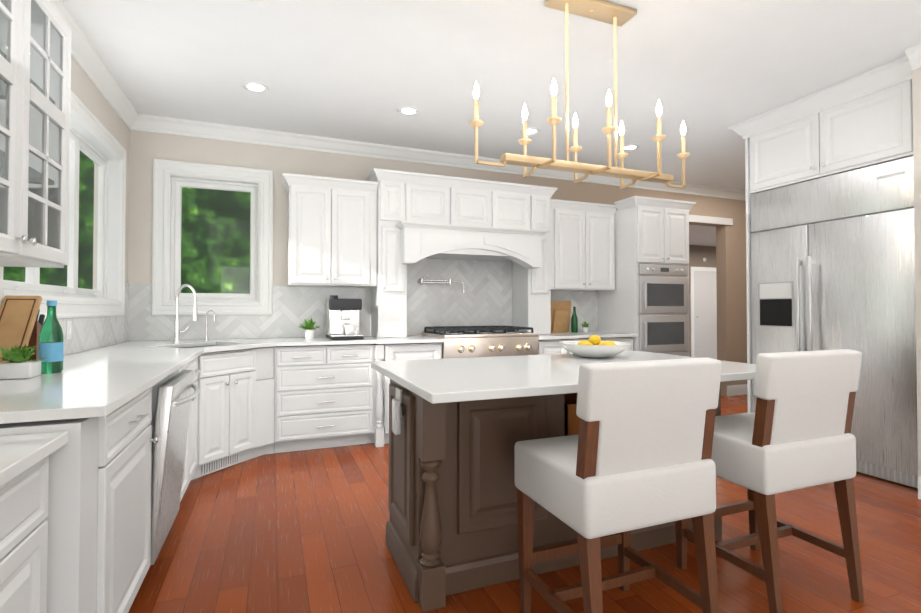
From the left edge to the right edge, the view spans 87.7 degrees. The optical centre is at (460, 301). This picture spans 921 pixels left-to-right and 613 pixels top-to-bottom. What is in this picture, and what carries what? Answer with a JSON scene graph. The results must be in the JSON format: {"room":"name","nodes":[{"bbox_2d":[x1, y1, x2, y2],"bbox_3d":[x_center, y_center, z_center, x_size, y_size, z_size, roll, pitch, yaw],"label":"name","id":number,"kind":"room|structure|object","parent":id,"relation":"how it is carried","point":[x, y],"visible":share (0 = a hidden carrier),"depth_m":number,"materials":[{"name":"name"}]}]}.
{"room":"kitchen","nodes":[
{"label":"kitchen","id":0,"kind":"room"},
{"bbox_2d":[64,56,135,355],"bbox_3d":[-1.443,-0.213,0.448,0.180,2.800,7.900,0,-1,-21],"label":"wall","id":1,"kind":"structure","parent":0,"point":[82,86],"depth_m":3.67,"materials":[{"name":"beige paint"}]},
{"bbox_2d":[0,0,70,267],"bbox_3d":[-1.627,-0.651,1.543,0.326,1.010,0.901,0,-1,-21],"label":"upper cabinet","id":2,"kind":"object","parent":1,"relation":"attached to","point":[35,70],"visible":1,"depth_m":1.68,"materials":[{"name":"white paint"}]},
{"bbox_2d":[0,91,125,319],"bbox_3d":[-2.381,-0.565,2.895,0.140,1.330,1.980,0,-1,-21],"label":"window","id":3,"kind":"structure","parent":1,"relation":"in","point":[92,138],"depth_m":3.33,"materials":[{"name":"white paint"}]},
{"bbox_2d":[37,283,132,354],"bbox_3d":[-2.197,0.068,2.538,0.008,0.477,3.149,0,-1,-21],"label":"tile backsplash","id":4,"kind":"structure","parent":1,"relation":"attached to","point":[88,333],"depth_m":3.27,"materials":[{"name":"white tile"}]},
{"bbox_2d":[66,321,71,339],"bbox_3d":[-2.301,0.169,2.824,0.009,0.110,0.070,0,-1,-21],"label":"electrical outlet plate","id":5,"kind":"object","parent":4,"relation":"attached to","point":[69,331],"visible":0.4,"depth_m":2.79,"materials":[{"name":"white plastic"}]},
{"bbox_2d":[49,0,140,129],"bbox_3d":[-1.347,-1.555,0.507,0.086,0.115,7.600,0,-1,-21],"label":"crown molding","id":6,"kind":"structure","parent":1,"relation":"attached to","point":[85,55],"depth_m":3.14,"materials":[{"name":"white paint"}]},
{"bbox_2d":[136,130,603,348],"bbox_3d":[0.643,-0.134,5.431,7.350,2.800,0.150,0,-1,-21],"label":"wall","id":7,"kind":"structure","parent":0,"point":[144,150],"depth_m":4.44,"materials":[{"name":"beige paint"}]},
{"bbox_2d":[151,158,272,314],"bbox_3d":[-2.187,-0.542,4.287,0.950,1.330,0.140,0,-1,-21],"label":"window","id":8,"kind":"structure","parent":7,"relation":"in","point":[172,179],"depth_m":4.24,"materials":[{"name":"white paint"}]},
{"bbox_2d":[129,284,370,340],"bbox_3d":[-1.817,0.097,4.375,1.999,0.477,0.007,0,-1,-21],"label":"tile backsplash","id":9,"kind":"structure","parent":7,"relation":"attached to","point":[292,305],"depth_m":4.37,"materials":[{"name":"white tile"}]},
{"bbox_2d":[286,181,377,287],"bbox_3d":[-1.190,-0.580,4.459,0.771,0.880,0.328,0,-1,-21],"label":"upper cabinet","id":10,"kind":"object","parent":7,"relation":"attached to","point":[332,231],"depth_m":4.30,"materials":[{"name":"white paint"}]},
{"bbox_2d":[137,114,745,200],"bbox_3d":[0.724,-1.478,5.357,7.310,0.115,0.086,0,-1,-21],"label":"crown molding","id":11,"kind":"structure","parent":7,"relation":"attached to","point":[149,123],"depth_m":4.72,"materials":[{"name":"white paint"}]},
{"bbox_2d":[407,258,511,332],"bbox_3d":[-0.030,-0.171,5.082,1.296,0.997,0.007,0,-1,-21],"label":"tile backsplash","id":12,"kind":"structure","parent":7,"relation":"attached to","point":[485,299],"depth_m":5.08,"materials":[{"name":"white tile"}]},
{"bbox_2d":[418,275,467,292],"bbox_3d":[-0.179,-0.177,4.944,0.524,0.179,0.064,0,-1,-11],"label":"pot filler","id":13,"kind":"object","parent":12,"relation":"attached to","point":[421,281],"visible":0.98,"depth_m":4.94,"materials":[{"name":"silver metal"}]},
{"bbox_2d":[366,168,557,337],"bbox_3d":[0.072,-0.431,4.826,1.952,1.546,0.562,0,-1,-21],"label":"mantel","id":14,"kind":"object","parent":7,"relation":"attached to","point":[420,216],"visible":1,"depth_m":4.65,"materials":[{"name":"white paint"}]},
{"bbox_2d":[551,291,597,331],"bbox_3d":[1.235,0.117,5.575,0.878,0.477,0.007,0,-1,-21],"label":"tile backsplash","id":15,"kind":"structure","parent":7,"relation":"attached to","point":[585,302],"depth_m":5.65,"materials":[{"name":"white tile"}]},
{"bbox_2d":[550,205,614,290],"bbox_3d":[1.295,-0.564,5.435,0.872,0.880,0.328,0,-1,-21],"label":"upper cabinet","id":16,"kind":"object","parent":7,"relation":"attached to","point":[582,241],"depth_m":5.28,"materials":[{"name":"white paint"}]},
{"bbox_2d":[689,214,732,224],"bbox_3d":[2.915,-1.087,6.242,1.700,0.090,0.028,0,-1,-21],"label":"trim","id":17,"kind":"structure","parent":7,"relation":"attached to","point":[710,220],"depth_m":6.39,"materials":[{"name":"white paint"}]},
{"bbox_2d":[727,384,746,395],"bbox_3d":[3.854,1.214,6.583,0.524,0.140,0.016,0,-1,-21],"label":"baseboard","id":18,"kind":"structure","parent":7,"relation":"attached to","point":[735,390],"depth_m":6.54,"materials":[{"name":"white paint"}]},
{"bbox_2d":[62,0,920,189],"bbox_3d":[2.056,-1.641,1.847,8.000,0.100,8.200,0,-1,-21],"label":"ceiling","id":19,"kind":"structure","parent":0,"point":[708,72],"depth_m":3.18,"materials":[{"name":"paint"}]},
{"bbox_2d":[242,81,268,92],"bbox_3d":[-1.495,-1.560,3.501,0.175,0.008,0.175,-1,-1,30],"label":"recessed light","id":20,"kind":"object","parent":19,"relation":"in","point":[254,87],"depth_m":3.50,"materials":[{"name":"white paint"}]},
{"bbox_2d":[246,0,269,2],"bbox_3d":[-1.060,-1.577,2.447,0.175,0.008,0.175,0,-1,-27],"label":"recessed light","id":21,"kind":"object","parent":19,"relation":"in","point":[253,1],"depth_m":2.52,"materials":[{"name":"white paint"}]},
{"bbox_2d":[398,106,418,115],"bbox_3d":[-0.425,-1.554,3.922,0.175,0.008,0.175,1,-1,-30],"label":"recessed light","id":22,"kind":"object","parent":19,"relation":"in","point":[405,110],"depth_m":3.92,"materials":[{"name":"white paint"}]},
{"bbox_2d":[520,127,539,134],"bbox_3d":[0.634,-1.546,4.370,0.175,0.008,0.175,1,-1,-30],"label":"recessed light","id":23,"kind":"object","parent":19,"relation":"in","point":[530,131],"depth_m":4.37,"materials":[{"name":"white paint"}]},
{"bbox_2d":[469,0,689,188],"bbox_3d":[0.691,-1.119,2.537,1.382,0.921,0.370,0,-1,-21],"label":"chandelier","id":24,"kind":"object","parent":19,"relation":"hanging from","point":[614,15],"visible":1,"depth_m":2.51,"materials":[{"name":"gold metal"}]},
{"bbox_2d":[624,144,638,150],"bbox_3d":[1.697,-1.539,4.809,0.175,0.008,0.175,0,-1,-27],"label":"recessed light","id":25,"kind":"object","parent":19,"relation":"in","point":[630,147],"depth_m":4.81,"materials":[{"name":"white paint"}]},
{"bbox_2d":[128,395,920,612],"bbox_3d":[3.437,1.275,4.439,12.500,0.050,12.100,0,-1,-21],"label":"floor","id":26,"kind":"structure","parent":0,"point":[302,531],"depth_m":2.29,"materials":[{"name":"brown wood"}]},
{"bbox_2d":[0,456,48,612],"bbox_3d":[-1.179,0.782,0.733,0.568,0.816,0.925,0,-1,-21],"label":"base cabinet","id":27,"kind":"object","parent":26,"relation":"on","point":[23,536],"visible":0.75,"depth_m":1.11,"materials":[{"name":"white paint"}]},
{"bbox_2d":[0,387,155,612],"bbox_3d":[-1.449,0.768,1.532,0.648,0.868,0.750,0,-1,-21],"label":"base cabinet","id":28,"kind":"object","parent":26,"relation":"on","point":[98,518],"depth_m":1.43,"materials":[{"name":"white paint"}]},
{"bbox_2d":[150,370,198,564],"bbox_3d":[-1.636,0.781,2.186,0.775,0.864,0.595,0,-1,-21],"label":"dishwasher","id":29,"kind":"object","parent":26,"relation":"on","point":[173,397],"visible":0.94,"depth_m":2.12,"materials":[{"name":"silver metal"}]},
{"bbox_2d":[156,357,199,501],"bbox_3d":[-1.939,0.788,2.776,0.648,0.868,0.715,0,-1,-21],"label":"base cabinet","id":30,"kind":"object","parent":26,"relation":"on","point":[190,462],"depth_m":2.99,"materials":[{"name":"white paint"}]},
{"bbox_2d":[191,346,274,479],"bbox_3d":[-2.041,0.803,3.695,1.131,0.869,1.066,0,-1,-21],"label":"base cabinet","id":31,"kind":"object","parent":26,"relation":"on","point":[235,415],"visible":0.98,"depth_m":3.53,"materials":[{"name":"white paint"}]},
{"bbox_2d":[274,344,385,452],"bbox_3d":[-1.183,0.812,4.260,0.875,0.868,0.662,0,-1,-21],"label":"base cabinet","id":32,"kind":"object","parent":26,"relation":"on","point":[327,396],"depth_m":3.98,"materials":[{"name":"white paint"}]},
{"bbox_2d":[0,331,636,486],"bbox_3d":[0.299,0.356,2.676,4.736,0.092,4.688,0,-1,-21],"label":"countertop","id":33,"kind":"structure","parent":32,"relation":"on","point":[101,381],"depth_m":1.79,"materials":[{"name":"white stone"}]},
{"bbox_2d":[0,295,41,362],"bbox_3d":[-1.893,0.133,2.024,0.128,0.319,0.217,0,-1,-21],"label":"cutting board","id":34,"kind":"object","parent":33,"relation":"on","point":[18,315],"visible":0.73,"depth_m":2.05,"materials":[{"name":"brown wood"}]},
{"bbox_2d":[0,344,46,379],"bbox_3d":[-1.696,0.228,1.849,0.170,0.135,0.156,0,-1,-21],"label":"potted plant","id":35,"kind":"object","parent":33,"relation":"on","point":[17,365],"visible":1,"depth_m":1.83,"materials":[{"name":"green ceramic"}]},
{"bbox_2d":[27,309,44,360],"bbox_3d":[-1.970,0.166,2.188,0.104,0.268,0.125,0,-1,-21],"label":"knife block","id":36,"kind":"object","parent":33,"relation":"on","point":[34,337],"visible":0.25,"depth_m":2.15,"materials":[{"name":"brown wood"}]},
{"bbox_2d":[38,300,63,373],"bbox_3d":[-1.712,0.148,2.008,0.081,0.302,0.081,0,-1,-21],"label":"bottle","id":37,"kind":"object","parent":33,"relation":"on","point":[51,342],"visible":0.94,"depth_m":1.98,"materials":[{"name":"green glass"}]},
{"bbox_2d":[173,284,214,343],"bbox_3d":[-2.098,0.098,3.775,0.280,0.458,0.355,0,-1,-21],"label":"sink faucet","id":38,"kind":"object","parent":33,"relation":"on","point":[177,331],"visible":1,"depth_m":3.70,"materials":[{"name":"silver metal"}]},
{"bbox_2d":[207,348,254,352],"bbox_3d":[-1.945,0.474,3.603,0.430,0.213,0.600,0,-1,24],"label":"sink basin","id":39,"kind":"object","parent":33,"relation":"in","point":[229,350],"visible":0.04,"depth_m":3.60,"materials":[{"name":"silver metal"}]},
{"bbox_2d":[299,318,319,338],"bbox_3d":[-1.347,0.238,4.265,0.193,0.192,0.196,0,-1,-21],"label":"potted plant","id":40,"kind":"object","parent":33,"relation":"on","point":[308,327],"visible":1,"depth_m":4.21,"materials":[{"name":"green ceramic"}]},
{"bbox_2d":[326,295,363,339],"bbox_3d":[-1.050,0.141,4.337,0.280,0.386,0.420,0,-1,-21],"label":"coffee machine","id":41,"kind":"object","parent":33,"relation":"on","point":[341,314],"visible":1,"depth_m":4.27,"materials":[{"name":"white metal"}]},
{"bbox_2d":[345,325,357,334],"bbox_3d":[-0.964,0.251,4.229,0.112,0.089,0.088,0,-1,-21],"label":"coffee cup","id":42,"kind":"object","parent":41,"relation":"on","point":[349,329],"visible":1,"depth_m":4.19,"materials":[{"name":"white ceramic"}]},
{"bbox_2d":[551,301,570,331],"bbox_3d":[1.118,0.176,5.463,0.320,0.357,0.103,0,-1,-21],"label":"cutting board","id":43,"kind":"object","parent":33,"relation":"on","point":[560,315],"visible":0.69,"depth_m":5.45,"materials":[{"name":"brown wood"}]},
{"bbox_2d":[571,307,577,332],"bbox_3d":[1.287,0.207,5.416,0.072,0.290,0.072,0,-1,-21],"label":"bottle","id":44,"kind":"object","parent":33,"relation":"on","point":[574,323],"visible":1,"depth_m":5.39,"materials":[{"name":"green glass"}]},
{"bbox_2d":[581,321,588,332],"bbox_3d":[1.413,0.289,5.422,0.117,0.127,0.121,0,-1,-21],"label":"potted plant","id":45,"kind":"object","parent":33,"relation":"on","point":[585,327],"visible":1,"depth_m":5.41,"materials":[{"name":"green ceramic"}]},
{"bbox_2d":[374,343,441,446],"bbox_3d":[-0.560,0.815,4.495,0.595,0.868,0.675,0,-1,-21],"label":"base cabinet","id":46,"kind":"object","parent":26,"relation":"on","point":[405,351],"depth_m":4.14,"materials":[{"name":"white paint"}]},
{"bbox_2d":[422,325,538,358],"bbox_3d":[0.187,0.755,4.747,0.970,0.997,0.739,0,-1,-21],"label":"range cooktop","id":47,"kind":"object","parent":26,"relation":"on","point":[474,341],"visible":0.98,"depth_m":4.47,"materials":[{"name":"silver metal"}]},
{"bbox_2d":[386,379,721,611],"bbox_3d":[0.460,0.784,2.429,1.642,0.867,0.598,0,-1,-21],"label":"kitchen island","id":48,"kind":"object","parent":26,"relation":"on","point":[451,525],"visible":0.5,"depth_m":2.04,"materials":[{"name":"brown paint"}]},
{"bbox_2d":[371,351,755,403],"bbox_3d":[0.522,0.320,2.287,1.710,0.032,1.000,0,-1,-21],"label":"island countertop","id":49,"kind":"structure","parent":48,"relation":"on","point":[435,381],"depth_m":1.99,"materials":[{"name":"white stone"}]},
{"bbox_2d":[559,335,631,357],"bbox_3d":[0.750,0.248,2.679,0.389,0.122,0.389,0,-1,-21],"label":"bowl","id":50,"kind":"object","parent":49,"relation":"on","point":[594,346],"visible":1,"depth_m":2.57,"materials":[{"name":"white ceramic"}]},
{"bbox_2d":[564,393,579,435],"bbox_3d":[0.569,0.652,2.451,0.300,0.330,0.340,0,-1,-21],"label":"wicker basket","id":51,"kind":"object","parent":48,"relation":"in","point":[571,421],"visible":0.08,"depth_m":2.25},
{"bbox_2d":[539,339,577,354],"bbox_3d":[0.825,0.824,5.039,0.426,0.868,0.675,0,-1,-21],"label":"base cabinet","id":52,"kind":"object","parent":26,"relation":"on","point":[552,346],"depth_m":4.72,"materials":[{"name":"white paint"}]},
{"bbox_2d":[578,337,632,350],"bbox_3d":[1.359,0.828,5.259,0.867,0.868,0.662,0,-1,-21],"label":"base cabinet","id":53,"kind":"object","parent":26,"relation":"on","point":[620,339],"depth_m":5.11,"materials":[{"name":"white paint"}]},
{"bbox_2d":[514,357,721,612],"bbox_3d":[0.546,0.701,1.743,0.540,1.010,0.499,0,-1,-21],"label":"stool","id":54,"kind":"object","parent":26,"relation":"on","point":[635,453],"visible":1,"depth_m":1.56,"materials":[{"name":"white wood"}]},
{"bbox_2d":[598,196,695,355],"bbox_3d":[2.123,0.077,5.548,0.860,2.379,0.703,0,-1,-21],"label":"tall cabinet","id":55,"kind":"object","parent":26,"relation":"on","point":[649,230],"visible":0.48,"depth_m":5.28,"materials":[{"name":"white paint"}]},
{"bbox_2d":[638,264,688,356],"bbox_3d":[2.143,0.122,5.496,0.678,1.040,0.620,0,-1,-21],"label":"double oven","id":56,"kind":"object","parent":55,"relation":"in","point":[663,309],"visible":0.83,"depth_m":5.24,"materials":[{"name":"metal"}]},
{"bbox_2d":[675,349,863,612],"bbox_3d":[1.304,0.707,2.084,0.540,1.010,0.499,0,-1,-21],"label":"stool","id":57,"kind":"object","parent":26,"relation":"on","point":[792,432],"visible":0.94,"depth_m":1.88,"materials":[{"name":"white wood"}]},
{"bbox_2d":[750,156,917,488],"bbox_3d":[3.023,0.148,3.740,0.755,2.179,1.160,0,-1,-21],"label":"fridge","id":58,"kind":"object","parent":26,"relation":"on","point":[832,262],"visible":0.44,"depth_m":3.41,"materials":[{"name":"silver metal"}]},
{"bbox_2d":[689,225,715,356],"bbox_3d":[4.419,-0.031,8.795,7.100,2.700,3.350,0,-1,-21],"label":"wall","id":59,"kind":"structure","parent":0,"point":[702,242],"depth_m":10.77,"materials":[{"name":"paint"}]},
{"bbox_2d":[690,267,716,359],"bbox_3d":[5.623,0.288,10.921,0.960,2.130,0.060,0,-1,-21],"label":"hall door","id":60,"kind":"structure","parent":59,"relation":"in","point":[703,302],"depth_m":10.90,"materials":[{"name":"white paint"}]},
{"bbox_2d":[604,68,920,475],"bbox_3d":[4.388,-0.177,2.740,2.690,2.800,7.900,0,-1,-21],"label":"wall","id":61,"kind":"structure","parent":0,"point":[730,239],"depth_m":6.53,"materials":[{"name":"beige paint"}]},
{"bbox_2d":[744,72,912,195],"bbox_3d":[3.058,-1.208,3.775,0.720,0.525,1.170,0,-1,-21],"label":"upper cabinet","id":62,"kind":"object","parent":61,"relation":"attached to","point":[863,120],"depth_m":3.54,"materials":[{"name":"white paint"}]},
{"bbox_2d":[905,43,920,69],"bbox_3d":[3.661,-1.549,0.870,0.086,0.115,4.610,0,-1,-21],"label":"crown molding","id":63,"kind":"structure","parent":61,"relation":"attached to","point":[913,53],"depth_m":2.98,"materials":[{"name":"white paint"}]},
{"bbox_2d":[918,476,920,498],"bbox_3d":[3.694,1.123,0.840,0.016,0.140,4.610,0,-1,-21],"label":"baseboard","id":64,"kind":"structure","parent":61,"relation":"attached to","point":[919,477],"depth_m":2.97,"materials":[{"name":"white paint"}]},
{"label":"outside","id":65,"kind":"structure","parent":0,"visible":0},
{"bbox_2d":[3,151,250,293],"bbox_3d":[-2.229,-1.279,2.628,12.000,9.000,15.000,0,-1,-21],"label":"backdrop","id":66,"kind":"structure","parent":65,"point":[206,271],"depth_m":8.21,"materials":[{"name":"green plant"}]}
]}

